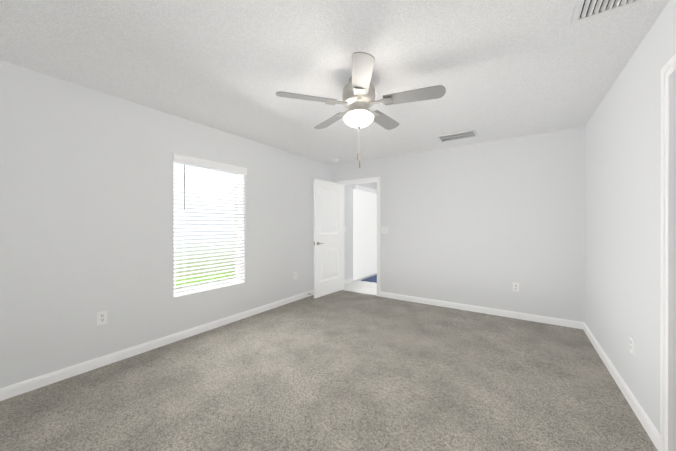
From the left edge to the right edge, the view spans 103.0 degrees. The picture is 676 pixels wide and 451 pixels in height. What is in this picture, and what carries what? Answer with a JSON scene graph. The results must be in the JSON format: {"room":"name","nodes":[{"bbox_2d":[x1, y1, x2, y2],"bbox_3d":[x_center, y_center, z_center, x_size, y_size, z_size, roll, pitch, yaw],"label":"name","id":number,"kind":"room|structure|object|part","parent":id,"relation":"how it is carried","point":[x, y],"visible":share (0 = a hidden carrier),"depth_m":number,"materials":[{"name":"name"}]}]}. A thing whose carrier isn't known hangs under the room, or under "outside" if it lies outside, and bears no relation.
{"room":"empty bedroom","nodes":[
{"label":"empty bedroom","id":0,"kind":"room"},
{"bbox_2d":[0,60,376,387],"bbox_3d":[-0.694,0.030,4.671,0.200,2.440,8.290,0,0,34],"label":"wall","id":1,"kind":"structure","parent":0,"point":[86,204],"depth_m":2.44,"materials":[{"name":"white paint"}]},
{"bbox_2d":[97,310,106,324],"bbox_3d":[-2.101,0.823,2.395,0.009,0.115,0.070,0,0,34],"label":"electrical outlet","id":2,"kind":"object","parent":1,"relation":"attached to","point":[101,317],"visible":1,"depth_m":2.39,"materials":[{"name":"white plastic"}]},
{"bbox_2d":[0,290,313,400],"bbox_3d":[-1.489,1.210,3.300,0.014,0.085,4.883,0,0,34],"label":"baseboard","id":3,"kind":"structure","parent":1,"relation":"attached to","point":[13,390],"depth_m":2.52,"materials":[{"name":"white wood"}]},
{"bbox_2d":[174,162,244,297],"bbox_3d":[-1.585,0.009,3.318,0.164,1.555,0.910,0,0,34],"label":"window","id":4,"kind":"structure","parent":1,"relation":"in","point":[190,278],"depth_m":3.32,"materials":[{"name":"white glass"}]},
{"bbox_2d":[172,153,246,296],"bbox_3d":[-1.530,-0.002,3.281,0.092,1.545,0.938,0,0,34],"label":"window blinds","id":5,"kind":"object","parent":4,"relation":"attached to","point":[184,159],"visible":0.88,"depth_m":3.23,"materials":[{"name":"white plastic"}]},
{"bbox_2d":[344,278,352,283],"bbox_3d":[0.136,1.206,5.713,0.014,0.085,0.657,0,0,34],"label":"baseboard","id":6,"kind":"structure","parent":1,"relation":"attached to","point":[349,280],"depth_m":5.84,"materials":[{"name":"white wood"}]},
{"bbox_2d":[352,185,376,279],"bbox_3d":[0.895,0.157,6.760,0.098,2.120,1.970,0,0,34],"label":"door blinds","id":7,"kind":"object","parent":1,"relation":"attached to","point":[364,231],"visible":0.67,"depth_m":6.32,"materials":[{"name":"white"}]},
{"bbox_2d":[0,290,657,450],"bbox_3d":[0.593,1.314,1.838,5.501,0.120,5.023,0,0,34],"label":"floor carpet","id":8,"kind":"object","parent":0,"point":[342,370],"visible":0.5,"depth_m":2.03,"materials":[{"name":"grey carpet"}]},
{"bbox_2d":[0,0,668,164],"bbox_3d":[1.505,-1.248,3.189,5.501,0.120,8.290,0,0,34],"label":"ceiling","id":9,"kind":"structure","parent":0,"point":[501,69],"depth_m":1.92,"materials":[{"name":"white paint"}]},
{"bbox_2d":[276,52,445,167],"bbox_3d":[0.203,-0.825,2.219,1.262,0.722,1.231,0,0,34],"label":"fan","id":10,"kind":"object","parent":9,"relation":"hanging from","point":[358,96],"visible":1,"depth_m":2.08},
{"bbox_3d":[0.169,-0.846,2.190,0.247,0.118,0.247,0,0,34],"label":"globe","id":11,"kind":"part","parent":10,"relation":"part of","materials":[{"name":"white glass"}]},
{"bbox_2d":[436,129,477,141],"bbox_3d":[1.573,-1.180,3.559,0.460,0.015,0.280,0,0,34],"label":"ceiling vent","id":12,"kind":"object","parent":9,"relation":"in","point":[458,135],"visible":1,"depth_m":3.54,"materials":[{"name":"white metal"}]},
{"bbox_2d":[571,0,641,23],"bbox_3d":[1.321,-1.177,1.260,0.280,0.015,0.545,0,0,34],"label":"ceiling vent","id":13,"kind":"object","parent":9,"relation":"in","point":[585,9],"visible":1,"depth_m":1.45,"materials":[{"name":"white metal"}]},
{"bbox_2d":[343,273,376,294],"bbox_3d":[1.464,1.307,6.248,2.020,0.120,3.267,0,0,34],"label":"floor","id":14,"kind":"structure","parent":0,"point":[360,286],"depth_m":5.50,"materials":[{"name":"white tile"}]},
{"bbox_2d":[361,275,376,282],"bbox_3d":[0.950,1.240,6.272,0.500,0.014,0.800,0,0,34],"label":"mat","id":15,"kind":"object","parent":14,"relation":"on","point":[372,278],"visible":0.39,"depth_m":6.14,"materials":[{"name":"blue fabric"}]},
{"bbox_2d":[331,127,584,321],"bbox_3d":[2.100,0.031,3.896,5.301,2.440,0.120,0,0,34],"label":"wall","id":16,"kind":"structure","parent":0,"point":[488,224],"depth_m":3.80,"materials":[{"name":"white paint"}]},
{"bbox_2d":[313,179,341,297],"bbox_3d":[-0.178,0.223,4.888,0.152,2.030,0.786,0,0,34],"label":"door","id":17,"kind":"structure","parent":16,"relation":"in","point":[327,243],"depth_m":4.83,"materials":[{"name":"white paint"}]},
{"bbox_2d":[338,177,379,296],"bbox_3d":[0.408,0.196,5.036,0.894,2.107,0.152,0,0,34],"label":"door frame","id":18,"kind":"structure","parent":16,"relation":"attached to","point":[361,181],"depth_m":4.80,"materials":[{"name":"white wood"}]},
{"bbox_2d":[380,292,584,328],"bbox_3d":[1.422,1.208,4.274,3.727,0.085,0.014,0,0,34],"label":"baseboard","id":19,"kind":"structure","parent":16,"relation":"attached to","point":[540,319],"depth_m":3.77,"materials":[{"name":"white wood"}]},
{"bbox_2d":[513,283,518,291],"bbox_3d":[2.396,0.832,3.621,0.070,0.115,0.009,0,0,34],"label":"electrical outlet","id":20,"kind":"object","parent":16,"relation":"attached to","point":[516,287],"visible":1,"depth_m":3.62,"materials":[{"name":"white plastic"}]},
{"bbox_2d":[584,0,675,433],"bbox_3d":[1.666,0.035,1.173,0.140,2.440,4.883,0,0,34],"label":"wall","id":21,"kind":"structure","parent":0,"point":[622,213],"depth_m":1.91,"materials":[{"name":"white paint"}]},
{"bbox_2d":[583,323,659,450],"bbox_3d":[1.598,1.213,1.212,0.014,0.085,4.869,0,0,34],"label":"baseboard","id":22,"kind":"structure","parent":21,"relation":"attached to","point":[645,421],"depth_m":1.90,"materials":[{"name":"white wood"}]},
{"bbox_2d":[630,335,634,355],"bbox_3d":[2.045,0.834,1.870,0.009,0.115,0.070,0,0,34],"label":"electrical outlet","id":23,"kind":"object","parent":21,"relation":"attached to","point":[632,342],"visible":0.96,"depth_m":1.85,"materials":[{"name":"white plastic"}]},
{"bbox_2d":[660,53,675,450],"bbox_3d":[1.567,0.203,1.027,0.172,2.105,0.940,0,0,34],"label":"door frame","id":24,"kind":"structure","parent":21,"relation":"attached to","point":[668,288],"depth_m":1.40,"materials":[{"name":"white wood"}]}
]}

